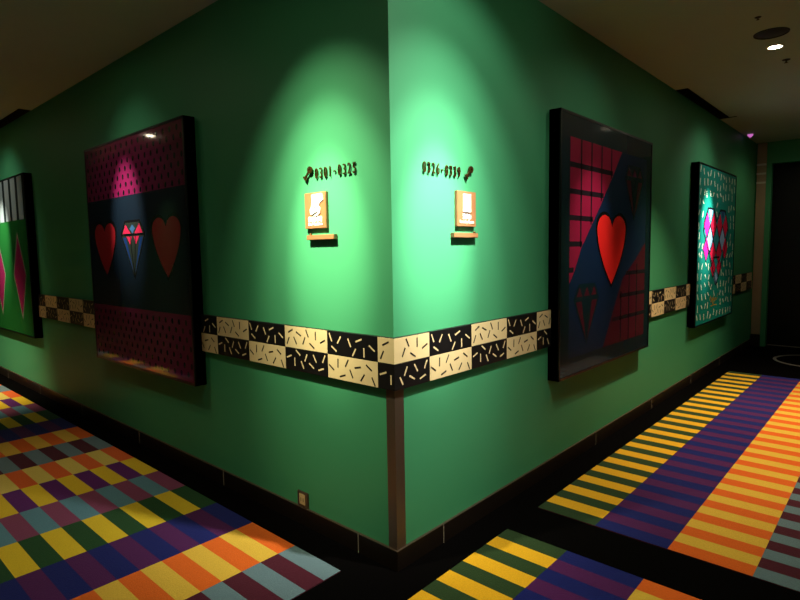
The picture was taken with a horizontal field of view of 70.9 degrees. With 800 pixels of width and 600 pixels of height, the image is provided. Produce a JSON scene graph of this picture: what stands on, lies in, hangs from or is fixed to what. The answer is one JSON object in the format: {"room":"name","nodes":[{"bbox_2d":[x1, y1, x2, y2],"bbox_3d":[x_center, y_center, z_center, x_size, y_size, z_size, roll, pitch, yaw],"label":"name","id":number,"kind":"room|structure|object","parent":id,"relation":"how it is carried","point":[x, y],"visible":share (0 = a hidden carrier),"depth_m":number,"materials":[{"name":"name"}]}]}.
{"room":"hotel corridor","nodes":[
{"label":"hotel corridor","id":0,"kind":"room"},
{"bbox_2d":[0,0,413,545],"bbox_3d":[-4.080,-0.520,6.238,11.000,3.090,0.120,4,7,42],"label":"wall","id":1,"kind":"structure","parent":0,"point":[273,90],"depth_m":3.15,"materials":[{"name":"green paint"}]},
{"bbox_2d":[0,107,30,127],"bbox_3d":[-4.453,-2.013,6.215,1.700,0.100,0.190,4,7,42],"label":"ceiling vent","id":2,"kind":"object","parent":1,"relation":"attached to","point":[10,114],"depth_m":6.02,"materials":[{"name":"metal"}]},
{"bbox_2d":[0,172,42,338],"bbox_3d":[-4.488,-0.496,6.475,1.690,1.735,0.080,4,7,42],"label":"framed picture","id":3,"kind":"object","parent":1,"relation":"attached to","point":[19,273],"visible":1,"depth_m":6.12,"materials":[{"name":"green paper"}]},
{"bbox_2d":[38,294,94,327],"bbox_3d":[-3.194,0.097,5.401,1.719,0.241,0.023,4,7,42],"label":"checkered border","id":4,"kind":"object","parent":1,"relation":"attached to","point":[64,309],"visible":0.89,"depth_m":5.37,"materials":[{"name":"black tile"}]},
{"bbox_2d":[84,115,206,386],"bbox_3d":[-1.952,-0.340,4.193,1.690,1.735,0.080,4,7,42],"label":"framed picture","id":5,"kind":"object","parent":1,"relation":"attached to","point":[142,186],"visible":1,"depth_m":3.99},
{"bbox_2d":[0,366,398,571],"bbox_3d":[-4.097,0.974,6.314,11.012,0.100,0.014,4,7,42],"label":"baseboard","id":6,"kind":"structure","parent":1,"relation":"attached to","point":[371,548],"depth_m":3.50,"materials":[{"name":"wood"}]},
{"bbox_2d":[297,489,308,508],"bbox_3d":[-0.536,1.100,3.101,0.092,0.088,0.014,4,7,42],"label":"wall outlet","id":7,"kind":"object","parent":1,"relation":"attached to","point":[303,497],"visible":1,"depth_m":3.09,"materials":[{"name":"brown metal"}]},
{"bbox_2d":[299,493,304,504],"bbox_3d":[-0.539,1.099,3.097,0.048,0.058,0.003,4,7,42],"label":"socket","id":8,"kind":"object","parent":7,"relation":"attached to","point":[301,495],"depth_m":3.10,"materials":[{"name":"beige plastic"}]},
{"bbox_2d":[304,191,328,228],"bbox_3d":[-0.424,-0.452,2.835,0.166,0.180,0.024,4,7,42],"label":"wall plaque","id":9,"kind":"object","parent":1,"relation":"attached to","point":[316,203],"visible":1,"depth_m":2.82,"materials":[{"name":"brown wood"}]},
{"bbox_2d":[307,233,336,239],"bbox_3d":[-0.393,-0.320,2.819,0.210,0.034,0.026,4,7,42],"label":"wall ledge","id":10,"kind":"object","parent":1,"relation":"attached to","point":[310,236],"visible":1,"depth_m":2.81,"materials":[{"name":"brown wood"}]},
{"bbox_2d":[303,162,355,180],"bbox_3d":[-0.351,-0.635,2.756,0.383,0.071,0.016,4,7,42],"label":"number sign","id":11,"kind":"object","parent":1,"relation":"attached to","point":[309,169],"visible":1,"depth_m":2.76,"materials":[{"name":"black metal"}]},
{"bbox_2d":[201,309,550,390],"bbox_3d":[-0.162,0.199,3.664,1.721,0.241,1.501,4,7,42],"label":"checkered border","id":12,"kind":"object","parent":1,"relation":"attached to","point":[388,363],"visible":1,"depth_m":2.95,"materials":[{"name":"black tile"}]},
{"bbox_2d":[386,389,405,549],"bbox_3d":[-0.018,0.791,2.646,0.054,0.768,0.062,4,7,42],"label":"trim","id":13,"kind":"structure","parent":1,"relation":"attached to","point":[394,400],"depth_m":2.63,"materials":[{"name":"brown wood"}]},
{"bbox_2d":[0,0,799,142],"bbox_3d":[-0.548,-2.134,6.312,16.000,0.200,15.200,4,7,42],"label":"ceiling","id":14,"kind":"structure","parent":0,"point":[47,47],"depth_m":4.02,"materials":[{"name":"paint"}]},
{"bbox_2d":[753,27,789,39],"bbox_3d":[2.617,-1.877,3.958,0.220,0.008,0.220,4,7,42],"label":"ceiling speaker","id":15,"kind":"object","parent":14,"relation":"attached to","point":[770,33],"visible":1,"depth_m":3.95},
{"bbox_2d":[755,29,787,38],"bbox_3d":[2.617,-1.878,3.958,0.200,0.006,0.200,4,7,42],"label":"grille","id":16,"kind":"object","parent":15,"relation":"attached to","point":[767,33],"depth_m":3.95,"materials":[{"name":"black metal"}]},
{"bbox_2d":[765,43,784,49],"bbox_3d":[2.818,-1.901,4.220,0.128,0.012,0.128,4,7,42],"label":"recessed light","id":17,"kind":"object","parent":14,"relation":"in","point":[777,45],"visible":1,"depth_m":4.20,"materials":[{"name":"silver metal"}]},
{"bbox_2d":[0,344,799,599],"bbox_3d":[-0.535,0.991,6.616,16.100,0.100,15.200,4,7,42],"label":"floor","id":18,"kind":"structure","parent":0,"point":[360,577],"depth_m":2.97,"materials":[{"name":"black carpet"}]},
{"bbox_2d":[0,384,340,599],"bbox_3d":[-3.859,1.141,4.897,8.334,0.005,1.449,4,7,42],"label":"carpet","id":19,"kind":"object","parent":18,"relation":"on","point":[82,517],"visible":1,"depth_m":3.04,"materials":[{"name":"carpet"}]},
{"bbox_2d":[408,529,700,599],"bbox_3d":[0.391,1.346,1.743,1.440,0.005,2.152,4,7,42],"label":"carpet","id":20,"kind":"object","parent":18,"relation":"on","point":[513,565],"visible":1,"depth_m":2.55,"materials":[{"name":"carpet"}]},
{"bbox_2d":[538,371,799,591],"bbox_3d":[2.912,1.065,4.525,1.440,0.005,4.702,4,7,42],"label":"carpet","id":21,"kind":"object","parent":18,"relation":"on","point":[715,480],"visible":1,"depth_m":3.55,"materials":[{"name":"carpet"}]},
{"bbox_2d":[773,355,799,366],"bbox_3d":[5.359,0.793,7.197,0.970,0.006,0.970,4,7,42],"label":"ring","id":22,"kind":"object","parent":18,"relation":"on","point":[775,357],"visible":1,"depth_m":7.42,"materials":[{"name":"grey metal"}]},
{"bbox_2d":[406,0,756,539],"bbox_3d":[2.604,-0.566,5.523,0.120,3.090,7.780,4,7,42],"label":"wall","id":23,"kind":"structure","parent":0,"point":[485,77],"depth_m":3.30,"materials":[{"name":"green paint"}]},
{"bbox_2d":[423,161,472,178],"bbox_3d":[0.243,-0.647,2.792,0.016,0.071,0.402,4,7,42],"label":"number sign","id":24,"kind":"object","parent":23,"relation":"attached to","point":[470,169],"visible":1,"depth_m":2.78,"materials":[{"name":"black metal"}]},
{"bbox_2d":[451,231,477,237],"bbox_3d":[0.335,-0.340,2.907,0.026,0.034,0.210,4,7,42],"label":"wall ledge","id":25,"kind":"object","parent":23,"relation":"attached to","point":[474,234],"visible":1,"depth_m":2.89,"materials":[{"name":"brown wood"}]},
{"bbox_2d":[454,190,475,226],"bbox_3d":[0.342,-0.470,2.905,0.027,0.180,0.166,4,7,42],"label":"wall plaque","id":26,"kind":"object","parent":23,"relation":"attached to","point":[465,202],"visible":1,"depth_m":2.88,"materials":[{"name":"brown wood"}]},
{"bbox_2d":[398,339,749,570],"bbox_3d":[2.637,0.931,5.563,0.014,0.100,7.900,4,7,42],"label":"baseboard","id":27,"kind":"structure","parent":23,"relation":"attached to","point":[417,548],"depth_m":3.57,"materials":[{"name":"wood"}]},
{"bbox_2d":[548,107,652,381],"bbox_3d":[1.551,-0.398,4.214,0.080,1.735,1.690,4,7,42],"label":"framed picture","id":28,"kind":"object","parent":23,"relation":"attached to","point":[600,174],"visible":1,"depth_m":3.97},
{"bbox_2d":[649,284,689,317],"bbox_3d":[2.586,0.001,5.435,0.023,0.241,1.436,4,7,42],"label":"checkered border","id":29,"kind":"object","parent":23,"relation":"attached to","point":[669,299],"visible":0.87,"depth_m":5.43,"materials":[{"name":"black tile"}]},
{"bbox_2d":[676,87,736,118],"bbox_3d":[3.268,-2.112,5.929,0.180,0.100,1.700,4,7,42],"label":"air vent","id":30,"kind":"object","parent":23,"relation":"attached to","point":[694,94],"depth_m":5.96,"materials":[{"name":"metal"}]},
{"bbox_2d":[687,162,736,327],"bbox_3d":[3.646,-0.631,6.527,0.080,1.735,1.690,4,7,42],"label":"framed picture","id":31,"kind":"object","parent":23,"relation":"attached to","point":[713,190],"visible":1,"depth_m":6.29,"materials":[{"name":"teal paper"}]},
{"bbox_2d":[733,272,751,293],"bbox_3d":[4.702,-0.235,7.771,0.023,0.241,1.498,4,7,42],"label":"checkered border","id":32,"kind":"object","parent":23,"relation":"attached to","point":[741,282],"visible":0.82,"depth_m":7.83,"materials":[{"name":"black tile"}]},
{"bbox_2d":[749,138,799,346],"bbox_3d":[5.940,-0.768,7.825,1.980,2.990,0.120,4,7,42],"label":"wall","id":33,"kind":"structure","parent":0,"point":[784,151],"depth_m":8.22,"materials":[{"name":"green paint"}]},
{"bbox_2d":[750,143,767,345],"bbox_3d":[5.299,-0.794,8.298,0.121,2.980,0.036,4,7,42],"label":"pilaster","id":34,"kind":"object","parent":33,"relation":"attached to","point":[762,148],"visible":1,"depth_m":8.29,"materials":[{"name":"wood"}]},
{"bbox_2d":[766,162,799,346],"bbox_3d":[6.087,-0.672,7.905,1.740,2.780,0.180,4,7,42],"label":"door","id":35,"kind":"structure","parent":33,"relation":"in","point":[783,315],"depth_m":8.32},
{"bbox_2d":[767,344,799,347],"bbox_3d":[6.102,0.710,8.018,1.460,0.006,0.060,4,7,42],"label":"trim","id":36,"kind":"structure","parent":33,"relation":"attached to","point":[767,344],"depth_m":8.34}
]}

